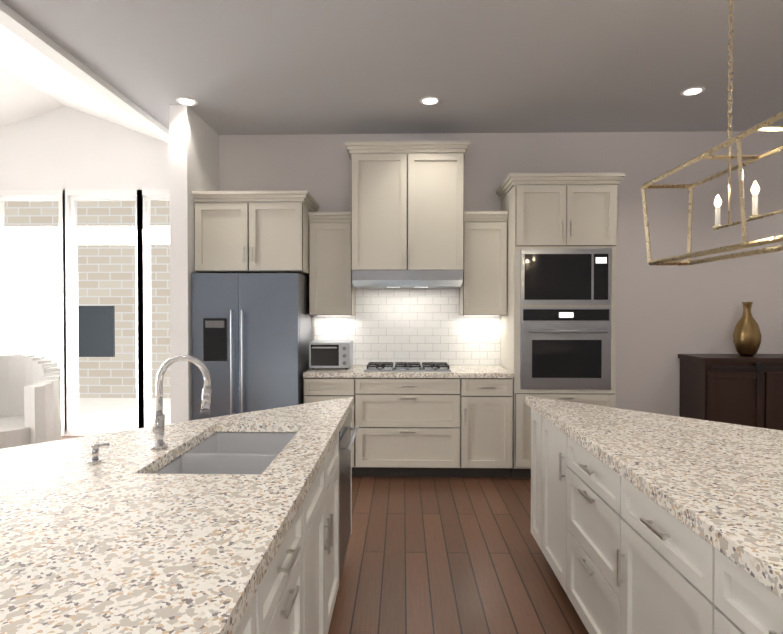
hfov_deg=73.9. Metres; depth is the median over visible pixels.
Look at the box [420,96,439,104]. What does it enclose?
recessed light
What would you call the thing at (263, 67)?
ceiling
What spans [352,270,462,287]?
range hood
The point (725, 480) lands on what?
island countertop
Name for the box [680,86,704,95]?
recessed light
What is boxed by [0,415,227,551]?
island countertop
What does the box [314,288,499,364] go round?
tile backsplash
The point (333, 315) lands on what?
under-cabinet light
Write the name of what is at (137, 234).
window frames
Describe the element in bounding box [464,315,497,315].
under-cabinet light
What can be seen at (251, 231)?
upper cabinet
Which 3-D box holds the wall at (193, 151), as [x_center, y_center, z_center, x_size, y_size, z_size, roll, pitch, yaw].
[-1.753,-0.495,5.130,0.150,3.750,1.600,0,1,1]
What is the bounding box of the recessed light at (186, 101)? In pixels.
[176,97,197,105]
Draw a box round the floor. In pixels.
[61,436,588,633]
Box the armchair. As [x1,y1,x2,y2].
[0,354,60,448]
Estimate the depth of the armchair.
4.63 m
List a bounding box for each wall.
[0,106,168,435]
[169,105,218,423]
[219,131,782,416]
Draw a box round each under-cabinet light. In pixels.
[317,315,349,315]
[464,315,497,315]
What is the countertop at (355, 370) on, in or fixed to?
on the base cabinet at (457, 421)
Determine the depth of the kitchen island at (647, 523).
1.80 m
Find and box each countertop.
[0,396,353,633]
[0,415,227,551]
[303,365,513,376]
[525,396,782,591]
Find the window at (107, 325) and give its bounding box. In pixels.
[5,201,170,424]
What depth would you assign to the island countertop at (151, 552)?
1.17 m
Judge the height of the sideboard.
1.030 m
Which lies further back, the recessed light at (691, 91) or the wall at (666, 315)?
the wall at (666, 315)
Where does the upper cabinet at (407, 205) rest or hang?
attached to the wall at (666, 315)
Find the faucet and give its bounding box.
[151,355,211,448]
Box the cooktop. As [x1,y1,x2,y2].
[364,362,450,371]
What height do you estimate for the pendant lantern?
1.442 m
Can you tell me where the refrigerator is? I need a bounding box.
[192,273,311,419]
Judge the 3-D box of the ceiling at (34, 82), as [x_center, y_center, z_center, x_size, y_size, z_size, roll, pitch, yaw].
[-3.954,-2.090,1.455,3.450,0.680,9.300,0,1,1]
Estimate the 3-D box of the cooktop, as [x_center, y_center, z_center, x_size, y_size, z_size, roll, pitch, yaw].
[0.143,0.449,4.741,0.760,0.041,0.480,0,1,1]
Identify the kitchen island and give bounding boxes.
[152,404,358,633]
[527,404,782,633]
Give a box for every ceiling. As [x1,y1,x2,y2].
[0,24,167,142]
[1,0,782,134]
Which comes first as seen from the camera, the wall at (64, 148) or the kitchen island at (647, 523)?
the kitchen island at (647, 523)
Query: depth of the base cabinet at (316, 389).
4.44 m
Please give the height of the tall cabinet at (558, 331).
2.590 m
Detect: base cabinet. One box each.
[304,377,354,475]
[355,377,470,476]
[471,377,513,476]
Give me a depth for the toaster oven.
4.64 m
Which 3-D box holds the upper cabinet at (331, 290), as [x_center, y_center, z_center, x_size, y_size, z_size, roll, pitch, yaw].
[-0.551,-0.481,4.859,0.386,0.930,0.367,0,1,1]
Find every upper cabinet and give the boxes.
[192,190,319,275]
[308,212,354,314]
[345,141,469,270]
[459,211,507,314]
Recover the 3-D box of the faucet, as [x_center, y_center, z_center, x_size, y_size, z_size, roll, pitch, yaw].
[-0.815,0.326,2.001,0.234,0.361,0.096,0,1,1]
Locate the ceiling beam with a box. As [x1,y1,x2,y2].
[0,0,168,142]
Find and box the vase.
[733,302,761,355]
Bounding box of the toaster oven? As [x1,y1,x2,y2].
[309,340,352,368]
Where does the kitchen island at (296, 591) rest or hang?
on the floor
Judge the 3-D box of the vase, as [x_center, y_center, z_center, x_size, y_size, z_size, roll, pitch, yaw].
[3.244,0.109,4.748,0.220,0.490,0.217,0,1,1]
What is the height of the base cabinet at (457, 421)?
0.876 m
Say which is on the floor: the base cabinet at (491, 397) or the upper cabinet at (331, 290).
the base cabinet at (491, 397)
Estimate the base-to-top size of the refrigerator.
1.760 m
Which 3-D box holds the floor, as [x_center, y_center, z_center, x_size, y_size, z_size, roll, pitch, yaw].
[-0.380,1.461,1.425,10.600,0.060,9.300,0,1,1]
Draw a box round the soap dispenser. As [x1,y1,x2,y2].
[88,443,109,463]
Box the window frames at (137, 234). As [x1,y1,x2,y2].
[0,189,169,430]
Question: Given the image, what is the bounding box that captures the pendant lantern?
[641,0,782,264]
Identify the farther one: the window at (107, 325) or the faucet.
the window at (107, 325)
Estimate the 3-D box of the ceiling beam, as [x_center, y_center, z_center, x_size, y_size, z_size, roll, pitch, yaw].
[-2.235,-1.744,1.422,0.110,0.150,9.000,0,1,1]
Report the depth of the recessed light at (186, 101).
4.23 m
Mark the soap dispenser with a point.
(95, 458)
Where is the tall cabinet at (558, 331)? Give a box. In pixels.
[496,173,624,477]
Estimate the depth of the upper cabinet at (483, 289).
4.68 m
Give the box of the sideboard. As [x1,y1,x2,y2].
[678,354,782,430]

